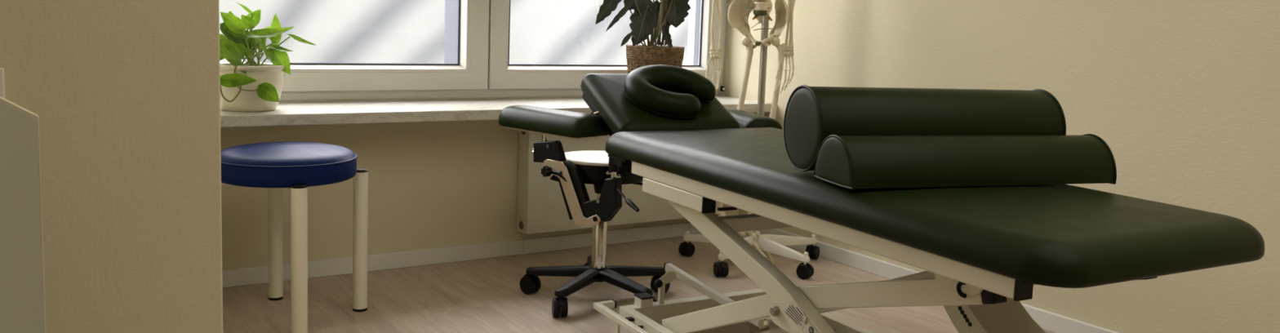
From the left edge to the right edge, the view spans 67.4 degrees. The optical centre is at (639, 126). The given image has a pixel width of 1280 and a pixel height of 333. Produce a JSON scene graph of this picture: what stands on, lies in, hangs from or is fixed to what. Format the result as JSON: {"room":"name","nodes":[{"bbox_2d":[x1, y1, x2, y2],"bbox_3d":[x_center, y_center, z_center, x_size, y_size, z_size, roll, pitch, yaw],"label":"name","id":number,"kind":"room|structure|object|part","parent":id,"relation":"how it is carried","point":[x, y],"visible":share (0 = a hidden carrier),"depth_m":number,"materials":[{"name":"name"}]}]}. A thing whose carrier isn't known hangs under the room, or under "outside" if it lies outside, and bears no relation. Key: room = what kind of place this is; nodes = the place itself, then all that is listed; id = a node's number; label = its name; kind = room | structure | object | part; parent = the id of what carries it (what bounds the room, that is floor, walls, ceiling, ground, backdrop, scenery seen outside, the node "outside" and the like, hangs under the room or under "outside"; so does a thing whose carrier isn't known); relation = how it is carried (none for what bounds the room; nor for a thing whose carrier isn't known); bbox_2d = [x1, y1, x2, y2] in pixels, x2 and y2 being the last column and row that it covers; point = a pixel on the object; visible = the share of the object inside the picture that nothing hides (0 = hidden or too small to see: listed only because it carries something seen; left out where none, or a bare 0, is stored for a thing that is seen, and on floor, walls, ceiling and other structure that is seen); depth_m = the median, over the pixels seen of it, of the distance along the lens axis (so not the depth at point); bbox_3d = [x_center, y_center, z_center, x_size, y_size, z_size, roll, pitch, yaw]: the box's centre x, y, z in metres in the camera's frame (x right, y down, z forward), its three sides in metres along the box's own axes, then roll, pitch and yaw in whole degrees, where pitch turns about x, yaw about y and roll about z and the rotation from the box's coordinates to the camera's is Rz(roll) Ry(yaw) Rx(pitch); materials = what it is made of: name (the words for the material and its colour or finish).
{"room":"physiotherapy treatment room","nodes":[
{"label":"physiotherapy treatment room","id":0,"kind":"room"},
{"bbox_2d":[0,0,222,332],"bbox_3d":[-2.153,-0.545,2.126,1.932,2.450,2.000,-2,8,-33],"label":"wall","id":1,"kind":"structure","parent":0,"point":[125,95],"depth_m":1.79,"materials":[{"name":"beige paint"}]},
{"bbox_2d":[0,67,4,98],"bbox_3d":[-1.137,-0.058,1.643,0.083,0.085,0.018,-2,8,-33],"label":"wall switch","id":2,"kind":"object","parent":1,"relation":"attached to","point":[2,69],"visible":0.54,"depth_m":1.66,"materials":[{"name":"white paint"}]},
{"bbox_2d":[219,62,284,111],"bbox_3d":[-1.348,-0.136,3.308,0.238,0.157,0.238,-2,8,-33],"label":"pot","id":3,"kind":"object","parent":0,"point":[244,98],"depth_m":3.22,"materials":[{"name":"beige ceramic"}]},
{"bbox_2d":[220,120,738,270],"bbox_3d":[-0.717,0.219,4.110,2.590,0.598,0.433,-2,8,-33],"label":"wall","id":4,"kind":"structure","parent":0,"point":[432,184],"depth_m":3.72,"materials":[{"name":"beige paint"}]},
{"bbox_2d":[222,222,702,288],"bbox_3d":[-0.611,0.510,3.950,2.576,0.063,0.014,-2,8,-33],"label":"baseboard","id":5,"kind":"structure","parent":4,"relation":"attached to","point":[339,266],"depth_m":3.86,"materials":[{"name":"white wood"}]},
{"bbox_2d":[444,0,493,100],"bbox_3d":[-0.703,-1.012,4.078,0.184,1.850,0.172,-2,8,-33],"label":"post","id":6,"kind":"object","parent":4,"relation":"attached to","point":[451,29],"depth_m":4.10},
{"bbox_2d":[219,0,727,103],"bbox_3d":[-0.667,-0.998,3.967,2.590,1.850,0.162,-2,8,-33],"label":"window","id":7,"kind":"structure","parent":4,"relation":"in","point":[482,71],"depth_m":3.98,"materials":[{"name":"plastic"}]},
{"bbox_3d":[-1.163,-0.814,3.646,1.261,1.360,0.080,-2,8,-33],"label":"sash","id":8,"kind":"part","parent":7,"relation":"part of","materials":[{"name":"plastic"}]},
{"bbox_3d":[-0.122,-0.851,4.320,1.207,1.360,0.080,-2,8,-33],"label":"sash","id":9,"kind":"part","parent":7,"relation":"part of","materials":[{"name":"plastic"}]},
{"bbox_2d":[220,96,772,127],"bbox_3d":[-0.560,-0.068,3.853,2.590,0.040,0.375,-2,8,-33],"label":"window sill","id":10,"kind":"structure","parent":4,"relation":"on","point":[344,113],"depth_m":3.51,"materials":[{"name":"stone"}]},
{"bbox_2d":[219,2,315,111],"bbox_3d":[-1.288,-0.239,3.301,0.352,0.367,0.292,-2,8,-33],"label":"pothos","id":11,"kind":"object","parent":10,"relation":"on","point":[250,86],"visible":0.98,"depth_m":3.23,"materials":[{"name":"green plant"}]},
{"bbox_2d":[595,0,690,73],"bbox_3d":[0.029,-0.448,4.181,0.262,0.685,0.429,6,7,30],"label":"potted alocasia","id":12,"kind":"object","parent":10,"relation":"on","point":[648,17],"visible":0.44,"depth_m":4.18,"materials":[{"name":"plant"}]},
{"bbox_3d":[0.064,-0.241,4.276,0.260,0.235,0.260,-2,8,-33],"label":"binding cord","id":13,"kind":"part","parent":12,"relation":"part of","materials":[{"name":"brown fabric"}]},
{"bbox_2d":[523,239,527,254],"bbox_3d":[-0.481,0.506,4.025,0.015,0.064,0.006,-2,8,-33],"label":"trim","id":14,"kind":"structure","parent":4,"relation":"attached to","point":[525,242],"depth_m":4.02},
{"bbox_2d":[516,130,718,234],"bbox_3d":[-0.065,0.220,4.214,1.004,0.527,0.100,-2,8,-33],"label":"radiator","id":15,"kind":"object","parent":4,"relation":"attached to","point":[541,206],"visible":0.33,"depth_m":3.98,"materials":[{"name":"metal"}]},
{"bbox_2d":[222,235,1053,332],"bbox_3d":[0.040,0.924,1.204,4.722,0.100,6.350,-2,8,-33],"label":"floor","id":16,"kind":"structure","parent":0,"point":[482,295],"depth_m":3.39,"materials":[{"name":"laminate"}]},
{"bbox_2d":[0,96,45,332],"bbox_3d":[-1.026,0.317,1.159,0.521,1.036,0.389,-2,8,-33],"label":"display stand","id":17,"kind":"object","parent":16,"relation":"on","point":[22,285],"visible":1,"depth_m":1.10,"materials":[{"name":"beige"}]},
{"bbox_2d":[221,141,368,332],"bbox_3d":[-1.127,0.341,3.059,0.432,0.558,0.432,4,7,12],"label":"stool","id":18,"kind":"object","parent":16,"relation":"on","point":[295,166],"visible":0.88,"depth_m":2.90,"materials":[{"name":"blue leather"}]},
{"bbox_3d":[-1.240,0.355,3.265,0.047,0.460,0.047,-1,7,-29],"label":"leg","id":19,"kind":"part","parent":18,"relation":"part of","materials":[{"name":"beige paint"}]},
{"bbox_3d":[-1.117,0.080,3.030,0.424,0.032,0.424,-1,7,-29],"label":"seat","id":20,"kind":"part","parent":18,"relation":"part of","materials":[{"name":"blue leather"}]},
{"bbox_3d":[-1.119,0.128,3.035,0.428,0.064,0.428,-1,7,-29],"label":"seat","id":21,"kind":"part","parent":18,"relation":"part of","materials":[{"name":"blue leather"}]},
{"bbox_3d":[-1.016,0.409,2.862,0.047,0.460,0.047,-1,7,-29],"label":"leg","id":22,"kind":"part","parent":18,"relation":"part of","materials":[{"name":"beige paint"}]},
{"bbox_3d":[-0.925,0.377,3.176,0.047,0.460,0.047,-1,7,-29],"label":"leg","id":23,"kind":"part","parent":18,"relation":"part of","materials":[{"name":"beige paint"}]},
{"bbox_2d":[520,150,670,317],"bbox_3d":[-0.122,0.361,3.400,0.538,0.517,0.549,-2,8,-33],"label":"stool","id":24,"kind":"object","parent":16,"relation":"on","point":[593,165],"visible":0.73,"depth_m":3.37,"materials":[{"name":"black plastic"}]},
{"bbox_3d":[-0.278,0.518,3.439,0.265,0.045,0.052,3,6,10],"label":"leg","id":25,"kind":"part","parent":24,"relation":"part of","materials":[{"name":"black plastic"}]},
{"bbox_3d":[-0.210,0.536,3.300,0.052,0.045,0.265,5,7,28],"label":"leg","id":26,"kind":"part","parent":24,"relation":"part of","materials":[{"name":"black plastic"}]},
{"bbox_3d":[-0.166,0.510,3.547,0.052,0.045,0.265,1,6,-8],"label":"leg","id":27,"kind":"part","parent":24,"relation":"part of","materials":[{"name":"black plastic"}]},
{"bbox_3d":[-0.056,0.539,3.322,0.052,0.045,0.265,-4,9,-44],"label":"leg","id":28,"kind":"part","parent":24,"relation":"part of","materials":[{"name":"black plastic"}]},
{"bbox_3d":[-0.029,0.523,3.475,0.265,0.045,0.052,-1,7,-26],"label":"leg","id":29,"kind":"part","parent":24,"relation":"part of","materials":[{"name":"black plastic"}]},
{"bbox_2d":[678,0,819,279],"bbox_3d":[0.522,-0.188,3.937,0.605,1.536,0.601,-2,8,-33],"label":"skeleton","id":30,"kind":"object","parent":16,"relation":"on","point":[739,11],"visible":0.74,"depth_m":3.93,"materials":[{"name":"white paint"}]},
{"bbox_3d":[0.332,0.472,4.059,0.303,0.051,0.034,4,7,15],"label":"leg","id":31,"kind":"part","parent":30,"relation":"part of","materials":[{"name":"white paint"}]},
{"bbox_3d":[0.395,0.493,3.893,0.034,0.051,0.303,6,8,33],"label":"leg","id":32,"kind":"part","parent":30,"relation":"part of","materials":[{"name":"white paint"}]},
{"bbox_3d":[0.573,0.498,3.903,0.034,0.051,0.303,-3,8,-39],"label":"leg","id":33,"kind":"part","parent":30,"relation":"part of","materials":[{"name":"white paint"}]},
{"bbox_3d":[0.619,0.481,4.074,0.303,0.051,0.034,0,7,-21],"label":"leg","id":34,"kind":"part","parent":30,"relation":"part of","materials":[{"name":"white paint"}]},
{"bbox_2d":[498,73,1264,332],"bbox_3d":[0.369,0.314,2.688,1.006,0.806,2.266,-1,7,-23],"label":"table","id":35,"kind":"object","parent":16,"relation":"on","point":[983,251],"visible":0.95,"depth_m":2.14,"materials":[{"name":"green leather"}]},
{"bbox_3d":[-0.325,0.051,3.283,0.022,0.046,0.022,-1,7,-29],"label":"arm post","id":36,"kind":"part","parent":35,"relation":"part of","materials":[{"name":"silver metal"}]},
{"bbox_3d":[-0.297,0.155,3.228,0.077,0.037,0.030,7,8,38],"label":"locking knob","id":37,"kind":"part","parent":35,"relation":"part of","materials":[{"name":"black plastic"}]},
{"bbox_2d":[549,174,560,182],"bbox_3d":[-0.279,0.176,3.240,0.061,0.022,0.012,7,8,38],"label":"knob","id":38,"kind":"object","parent":35,"relation":"in","point":[554,177],"depth_m":3.23,"materials":[{"name":"black plastic"}]},
{"bbox_3d":[-0.252,0.240,3.250,0.082,0.149,0.008,7,8,38],"label":"link rod","id":39,"kind":"part","parent":35,"relation":"part of","materials":[{"name":"black metal"}]},
{"bbox_3d":[-0.227,0.226,3.190,0.261,0.207,0.005,7,8,38],"label":"link plate","id":40,"kind":"part","parent":35,"relation":"part of","materials":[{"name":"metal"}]},
{"bbox_3d":[-0.223,0.205,3.211,0.138,0.176,0.026,7,8,38],"label":"link arm","id":41,"kind":"part","parent":35,"relation":"part of","materials":[{"name":"black plastic"}]},
{"bbox_3d":[-0.114,-0.011,3.233,0.022,0.181,0.341,-1,7,-29],"label":"head frame","id":42,"kind":"part","parent":35,"relation":"part of","materials":[{"name":"black metal"}]},
{"bbox_3d":[-0.084,0.123,3.096,0.020,0.100,0.020,-1,7,-29],"label":"pivot post","id":43,"kind":"part","parent":35,"relation":"part of","materials":[{"name":"silver metal"}]},
{"bbox_3d":[-0.069,0.634,2.906,0.008,0.088,0.020,-1,7,-29],"label":"pedal bar post","id":44,"kind":"part","parent":35,"relation":"part of","materials":[{"name":"white metal"}]},
{"bbox_3d":[-0.040,0.233,3.027,0.017,0.056,0.124,-2,8,-34],"label":"locking lever","id":45,"kind":"part","parent":35,"relation":"part of","materials":[{"name":"black plastic"}]},
{"bbox_3d":[0.276,0.663,2.434,0.030,0.038,1.360,-1,7,-29],"label":"rail","id":46,"kind":"part","parent":35,"relation":"part of","materials":[{"name":"white metal"}]},
{"bbox_3d":[0.070,-0.072,3.326,0.472,0.204,0.349,-1,7,-29],"label":"head panel","id":47,"kind":"part","parent":35,"relation":"part of","materials":[{"name":"leather"}]},
{"bbox_3d":[0.068,0.532,3.064,0.018,0.077,0.015,-1,7,-29],"label":"lever post","id":48,"kind":"part","parent":35,"relation":"part of","materials":[{"name":"white metal"}]},
{"bbox_3d":[0.089,0.488,3.090,0.062,0.044,0.005,-1,7,-29],"label":"lever plate","id":49,"kind":"part","parent":35,"relation":"part of","materials":[{"name":"white metal"}]},
{"bbox_2d":[622,64,715,119],"bbox_3d":[0.108,-0.120,3.286,0.341,0.172,0.266,-2,8,-33],"label":"cushion","id":50,"kind":"object","parent":35,"relation":"on","point":[643,86],"visible":1,"depth_m":3.21,"materials":[{"name":"leather"}]},
{"bbox_3d":[0.102,0.188,2.674,0.038,0.042,0.325,-1,7,-29],"label":"rail","id":51,"kind":"part","parent":35,"relation":"part of","materials":[{"name":"white metal"}]},
{"bbox_3d":[0.342,0.441,2.312,0.040,0.431,1.037,-1,7,-29],"label":"lift arm","id":52,"kind":"part","parent":35,"relation":"part of"},
{"bbox_2d":[749,318,769,332],"bbox_3d":[0.375,0.626,3.002,0.039,0.047,0.056,-1,7,-29],"label":"bolt","id":53,"kind":"object","parent":35,"relation":"attached to","point":[753,329],"depth_m":2.99,"materials":[{"name":"silver metal"}]},
{"bbox_3d":[0.364,0.459,2.228,0.004,0.075,0.215,-1,7,-29],"label":"gusset plate","id":54,"kind":"part","parent":35,"relation":"part of","materials":[{"name":"white metal"}]},
{"bbox_2d":[786,305,803,325],"bbox_3d":[0.359,0.438,2.231,0.001,0.040,0.064,-1,7,-29],"label":"vent","id":55,"kind":"object","parent":35,"relation":"attached to","point":[792,305],"depth_m":2.23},
{"bbox_3d":[0.369,0.456,2.347,0.034,0.480,1.172,-1,7,-29],"label":"lift arm","id":56,"kind":"part","parent":35,"relation":"part of"},
{"bbox_3d":[0.327,0.201,2.268,0.038,0.038,1.390,-1,7,-29],"label":"rail","id":57,"kind":"part","parent":35,"relation":"part of","materials":[{"name":"white metal"}]},
{"bbox_3d":[0.756,0.651,2.700,0.030,0.038,1.360,-1,7,-29],"label":"rail","id":58,"kind":"part","parent":35,"relation":"part of","materials":[{"name":"white metal"}]},
{"bbox_2d":[783,84,1066,172],"bbox_3d":[0.699,0.006,2.359,0.667,0.204,0.206,0,7,-16],"label":"bolster","id":59,"kind":"object","parent":35,"relation":"on","point":[812,114],"visible":0.75,"depth_m":2.27,"materials":[{"name":"black leather"}]},
{"bbox_3d":[0.382,0.004,2.268,0.007,0.193,0.195,0,7,-16],"label":"panel","id":60,"kind":"part","parent":59,"relation":"part of","materials":[{"name":"black leather"}]},
{"bbox_2d":[605,127,1264,288],"bbox_3d":[0.576,0.133,2.450,0.672,0.077,1.670,-1,7,-29],"label":"cushion","id":61,"kind":"object","parent":35,"relation":"on","point":[1062,236],"depth_m":1.89,"materials":[{"name":"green leather"}]},
{"bbox_2d":[813,133,1116,190],"bbox_3d":[0.758,0.073,2.215,0.707,0.110,0.174,0,7,-18],"label":"bolster","id":62,"kind":"object","parent":35,"relation":"on","point":[851,162],"visible":1,"depth_m":2.14,"materials":[{"name":"black leather"}]},
{"bbox_3d":[0.425,0.073,2.107,0.007,0.101,0.164,0,7,-18],"label":"panel","id":63,"kind":"part","parent":62,"relation":"part of","materials":[{"name":"black leather"}]},
{"bbox_3d":[0.772,0.446,2.570,0.034,0.480,1.172,-1,7,-29],"label":"lift arm","id":64,"kind":"part","parent":35,"relation":"part of"},
{"bbox_2d":[686,0,1279,332],"bbox_3d":[2.047,-0.412,2.332,0.150,2.450,6.350,-2,8,-33],"label":"wall","id":65,"kind":"structure","parent":0,"point":[1184,95],"depth_m":3.01,"materials":[{"name":"beige paint"}]},
{"bbox_2d":[758,228,1117,332],"bbox_3d":[2.038,0.798,2.261,0.014,0.063,5.766,-2,8,-33],"label":"baseboard","id":66,"kind":"structure","parent":65,"relation":"attached to","point":[1046,320],"depth_m":3.85,"materials":[{"name":"white wood"}]},
{"label":"outside","id":67,"kind":"structure","parent":0,"visible":0},
{"bbox_3d":[-2.432,0.329,9.288,18.000,0.100,9.980,-2,8,-33],"label":"ground","id":68,"kind":"structure","parent":67,"visible":0},
{"bbox_2d":[218,0,689,65],"bbox_3d":[-0.918,-0.481,6.908,12.000,2.150,0.200,-2,8,-33],"label":"wall","id":69,"kind":"structure","parent":68,"relation":"on","point":[543,32],"depth_m":6.40,"materials":[{"name":"paint"}]}
]}

